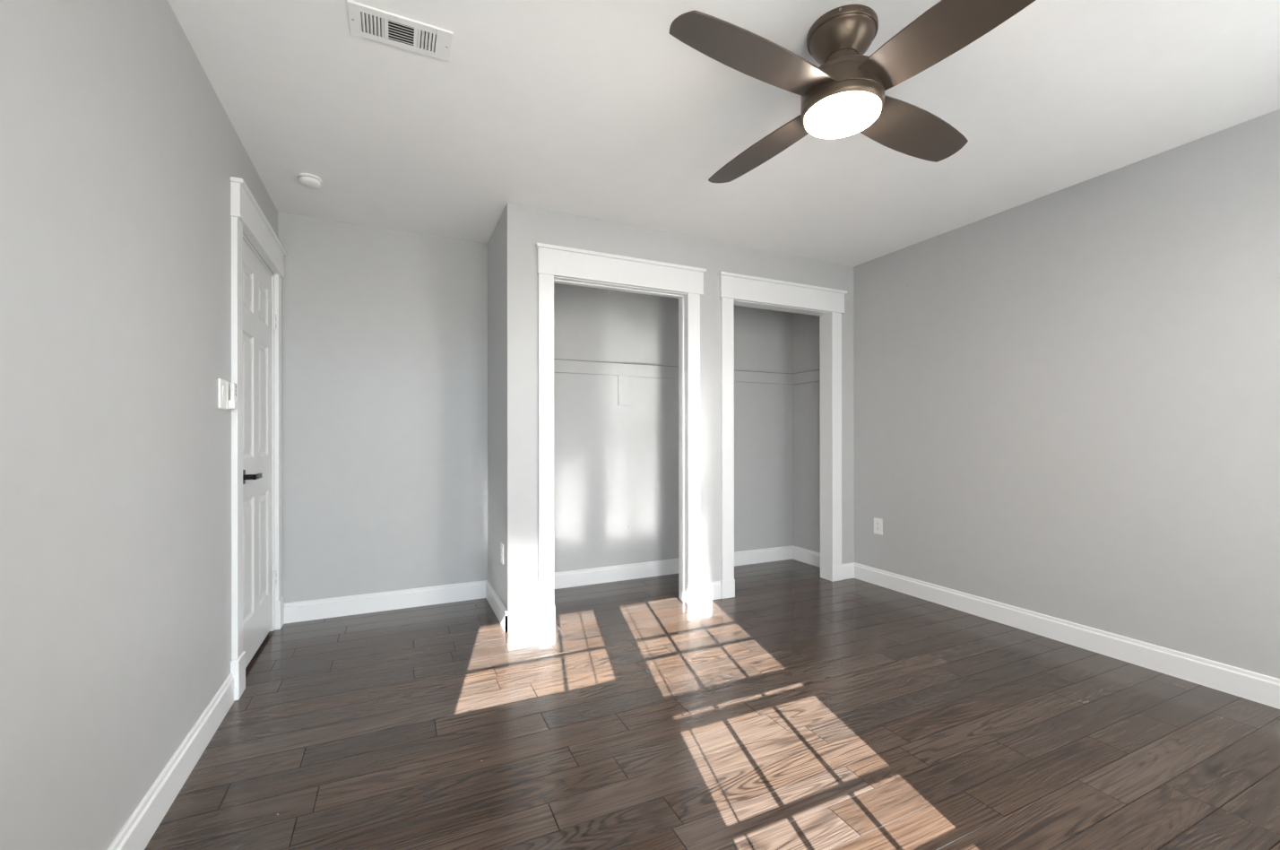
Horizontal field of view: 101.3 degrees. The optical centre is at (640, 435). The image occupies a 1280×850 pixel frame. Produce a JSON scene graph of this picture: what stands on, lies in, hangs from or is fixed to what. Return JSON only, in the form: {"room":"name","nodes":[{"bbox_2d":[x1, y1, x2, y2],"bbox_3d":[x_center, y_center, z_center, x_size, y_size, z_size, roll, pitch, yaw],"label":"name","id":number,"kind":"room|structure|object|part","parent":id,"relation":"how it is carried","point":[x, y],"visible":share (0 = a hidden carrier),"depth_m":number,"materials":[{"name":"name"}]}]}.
{"room":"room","nodes":[
{"label":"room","id":0,"kind":"room"},
{"bbox_2d":[0,0,277,849],"bbox_3d":[-1.390,-0.108,1.317,0.150,2.440,4.103,0,0,-25],"label":"wall","id":1,"kind":"structure","parent":0,"point":[119,152],"depth_m":1.27,"materials":[{"name":"grey paint"}]},
{"bbox_2d":[107,673,234,849],"bbox_3d":[-1.110,1.053,0.917,0.015,0.118,2.842,0,0,-25],"label":"baseboard","id":2,"kind":"structure","parent":1,"relation":"attached to","point":[142,825],"depth_m":1.60,"materials":[{"name":"white paint"}]},
{"bbox_2d":[217,378,226,409],"bbox_3d":[-1.662,-0.167,2.094,0.012,0.118,0.082,0,0,-25],"label":"light switch","id":3,"kind":"object","parent":1,"relation":"attached to","point":[221,383],"visible":1,"depth_m":2.07,"materials":[{"name":"white plastic"}]},
{"bbox_2d":[226,380,238,409],"bbox_3d":[-1.694,-0.167,2.182,0.030,0.114,0.074,0,0,-25],"label":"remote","id":4,"kind":"object","parent":1,"relation":"attached to","point":[232,402],"visible":0.98,"depth_m":2.16,"materials":[{"name":"white plastic"}]},
{"bbox_2d":[230,176,286,700],"bbox_3d":[-1.965,0.011,2.644,0.170,2.204,1.010,0,0,-25],"label":"door","id":5,"kind":"structure","parent":1,"relation":"in","point":[257,600],"depth_m":2.62,"materials":[{"name":"white paint"}]},
{"bbox_3d":[-1.737,0.008,2.265,0.022,1.878,0.090,0,0,-25],"label":"casing leg","id":6,"kind":"part","parent":5,"relation":"part of","materials":[{"name":"white paint"}]},
{"bbox_3d":[-1.813,0.188,2.394,0.010,0.064,0.063,0,0,-25],"label":"handle","id":7,"kind":"part","parent":5,"relation":"part of","materials":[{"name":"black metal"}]},
{"bbox_3d":[-1.787,0.188,2.407,0.048,0.024,0.022,0,0,-25],"label":"handle post","id":8,"kind":"part","parent":5,"relation":"part of","materials":[{"name":"black metal"}]},
{"bbox_3d":[-1.793,0.189,2.462,0.014,0.024,0.126,0,0,-25],"label":"lever","id":9,"kind":"part","parent":5,"relation":"part of","materials":[{"name":"black metal"}]},
{"bbox_3d":[-2.107,0.009,3.059,0.022,1.878,0.090,0,0,-25],"label":"casing leg","id":10,"kind":"part","parent":5,"relation":"part of","materials":[{"name":"white paint"}]},
{"bbox_2d":[487,210,503,603],"bbox_3d":[-0.876,-0.108,3.386,0.115,2.440,0.589,0,0,-25],"label":"wall","id":11,"kind":"structure","parent":0,"point":[496,242],"depth_m":3.35,"materials":[{"name":"grey paint"}]},
{"bbox_2d":[485,579,508,631],"bbox_3d":[-0.903,1.052,3.293,0.015,0.118,0.704,0,0,-25],"label":"baseboard","id":12,"kind":"structure","parent":11,"relation":"attached to","point":[497,606],"depth_m":3.25,"materials":[{"name":"white paint"}]},
{"bbox_2d":[501,542,503,564],"bbox_3d":[-0.821,0.697,3.124,0.009,0.118,0.074,0,0,-25],"label":"power outlet","id":13,"kind":"object","parent":11,"relation":"attached to","point":[502,544],"visible":1,"depth_m":3.10,"materials":[{"name":"white plastic"}]},
{"bbox_2d":[277,212,792,603],"bbox_3d":[-0.458,-0.109,3.961,4.014,2.440,0.100,0,0,-25],"label":"wall","id":14,"kind":"structure","parent":0,"point":[384,331],"depth_m":3.52,"materials":[{"name":"grey paint"}]},
{"bbox_2d":[284,579,487,623],"bbox_3d":[-1.595,1.053,3.366,1.208,0.118,0.015,0,0,-25],"label":"baseboard","id":15,"kind":"structure","parent":14,"relation":"attached to","point":[303,610],"depth_m":3.34,"materials":[{"name":"white paint"}]},
{"bbox_2d":[617,375,629,405],"bbox_3d":[-0.125,-0.351,4.056,0.095,0.227,0.010,0,0,-25],"label":"trim","id":16,"kind":"structure","parent":14,"relation":"attached to","point":[623,381],"depth_m":4.05,"materials":[{"name":"grey paint"}]},
{"bbox_2d":[553,544,793,588],"bbox_3d":[0.221,1.051,4.214,2.571,0.118,0.015,0,0,-25],"label":"baseboard","id":17,"kind":"structure","parent":14,"relation":"attached to","point":[564,579],"depth_m":4.10,"materials":[{"name":"white paint"}]},
{"bbox_2d":[553,358,819,384],"bbox_3d":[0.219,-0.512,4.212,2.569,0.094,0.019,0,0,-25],"label":"trim","id":18,"kind":"structure","parent":14,"relation":"attached to","point":[560,366],"depth_m":4.10,"materials":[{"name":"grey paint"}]},
{"bbox_2d":[503,202,854,610],"bbox_3d":[0.438,-0.110,3.611,2.686,2.440,0.115,0,0,-25],"label":"wall","id":19,"kind":"structure","parent":0,"point":[524,227],"depth_m":3.24,"materials":[{"name":"grey paint"}]},
{"bbox_2d":[535,242,706,627],"bbox_3d":[-0.106,-0.002,3.333,1.145,2.226,0.157,0,0,-25],"label":"trim","id":20,"kind":"structure","parent":19,"relation":"attached to","point":[556,263],"depth_m":3.29,"materials":[{"name":"white paint"}]},
{"bbox_3d":[-0.549,0.020,3.076,0.092,1.934,0.019,0,0,-25],"label":"casing leg","id":21,"kind":"part","parent":20,"relation":"part of","materials":[{"name":"white paint"}]},
{"bbox_3d":[0.357,0.019,3.499,0.092,1.934,0.019,0,0,-25],"label":"casing leg","id":22,"kind":"part","parent":20,"relation":"part of","materials":[{"name":"white paint"}]},
{"bbox_2d":[504,562,854,632],"bbox_3d":[0.453,1.051,3.545,2.686,0.118,0.015,0,0,-25],"label":"baseboard","id":23,"kind":"structure","parent":19,"relation":"attached to","point":[525,618],"depth_m":3.04,"materials":[{"name":"white paint"}]},
{"bbox_2d":[717,271,847,598],"bbox_3d":[1.041,-0.004,3.869,1.157,2.226,0.157,0,0,-25],"label":"trim","id":24,"kind":"structure","parent":19,"relation":"attached to","point":[734,289],"depth_m":3.92,"materials":[{"name":"white paint"}]},
{"bbox_3d":[0.601,0.019,3.613,0.095,1.934,0.019,0,0,-25],"label":"casing leg","id":25,"kind":"part","parent":24,"relation":"part of","materials":[{"name":"white paint"}]},
{"bbox_3d":[1.508,0.018,4.036,0.096,1.934,0.019,0,0,-25],"label":"casing leg","id":26,"kind":"part","parent":24,"relation":"part of","materials":[{"name":"white paint"}]},
{"bbox_2d":[144,558,1279,849],"bbox_3d":[0.473,1.140,2.052,4.144,0.060,4.480,0,0,-25],"label":"floor","id":27,"kind":"structure","parent":0,"point":[799,709],"depth_m":1.94,"materials":[{"name":"brown wood"}]},
{"bbox_2d":[167,0,1279,266],"bbox_3d":[0.425,-1.370,2.148,4.144,0.080,4.133,0,0,-25],"label":"ceiling","id":28,"kind":"structure","parent":0,"point":[589,108],"depth_m":2.13,"materials":[{"name":"paint"}]},
{"bbox_2d":[297,172,322,188],"bbox_3d":[-1.698,-1.308,2.704,0.108,0.039,0.108,0,0,-25],"label":"smoke detector","id":29,"kind":"object","parent":28,"relation":"attached to","point":[309,180],"visible":1,"depth_m":2.68,"materials":[{"name":"white plastic"}]},
{"bbox_2d":[346,0,453,61],"bbox_3d":[-0.783,-1.325,1.727,0.306,0.008,0.144,0,0,-25],"label":"ceiling vent","id":30,"kind":"object","parent":28,"relation":"in","point":[433,41],"visible":1,"depth_m":1.72,"materials":[{"name":"white plastic"}]},
{"bbox_2d":[669,0,1035,182],"bbox_3d":[0.663,-1.180,1.727,0.988,0.299,0.988,0,0,15],"label":"ceiling fan","id":31,"kind":"object","parent":28,"relation":"hanging from","point":[843,96],"visible":1,"depth_m":1.62,"materials":[{"name":"brown metal"}]},
{"bbox_3d":[0.335,-1.108,1.536,0.559,0.006,0.174,0,11,-30],"label":"blade","id":32,"kind":"part","parent":31,"relation":"part of","materials":[{"name":"brown wood"}]},
{"bbox_3d":[0.473,-1.108,2.055,0.174,0.006,0.559,-13,6,-29],"label":"blade","id":33,"kind":"part","parent":31,"relation":"part of","materials":[{"name":"brown wood"}]},
{"bbox_3d":[0.663,-1.161,1.727,0.247,0.030,0.247,0,0,-25],"label":"motor","id":34,"kind":"part","parent":31,"relation":"part of","materials":[{"name":"brown metal"}]},
{"bbox_3d":[0.992,-1.109,1.917,0.559,0.006,0.174,0,-11,-30],"label":"blade","id":35,"kind":"part","parent":31,"relation":"part of","materials":[{"name":"brown wood"}]},
{"bbox_3d":[0.854,-1.108,1.398,0.174,0.006,0.559,13,-6,-29],"label":"blade","id":36,"kind":"part","parent":31,"relation":"part of","materials":[{"name":"brown wood"}]},
{"bbox_2d":[792,109,1279,678],"bbox_3d":[2.252,-0.112,3.017,0.100,2.440,4.103,0,0,-25],"label":"wall","id":37,"kind":"structure","parent":0,"point":[1067,401],"depth_m":2.71,"materials":[{"name":"grey paint"}]},
{"bbox_2d":[792,545,820,567],"bbox_3d":[1.504,1.050,4.488,0.015,0.118,0.574,0,0,-25],"label":"baseboard","id":38,"kind":"structure","parent":37,"relation":"attached to","point":[800,554],"depth_m":4.58,"materials":[{"name":"white paint"}]},
{"bbox_2d":[792,369,820,384],"bbox_3d":[1.501,-0.513,4.485,0.019,0.094,0.570,0,0,-25],"label":"trim","id":39,"kind":"structure","parent":37,"relation":"attached to","point":[814,376],"depth_m":4.58,"materials":[{"name":"grey paint"}]},
{"bbox_2d":[873,517,882,534],"bbox_3d":[1.774,0.670,3.914,0.009,0.118,0.076,0,0,-25],"label":"power outlet","id":40,"kind":"object","parent":37,"relation":"attached to","point":[877,522],"visible":1,"depth_m":3.91,"materials":[{"name":"white plastic"}]},
{"bbox_2d":[853,562,1279,709],"bbox_3d":[2.340,1.049,2.697,0.015,0.118,3.149,0,0,-25],"label":"baseboard","id":41,"kind":"structure","parent":37,"relation":"attached to","point":[1256,687],"depth_m":2.68,"materials":[{"name":"white paint"}]}
]}

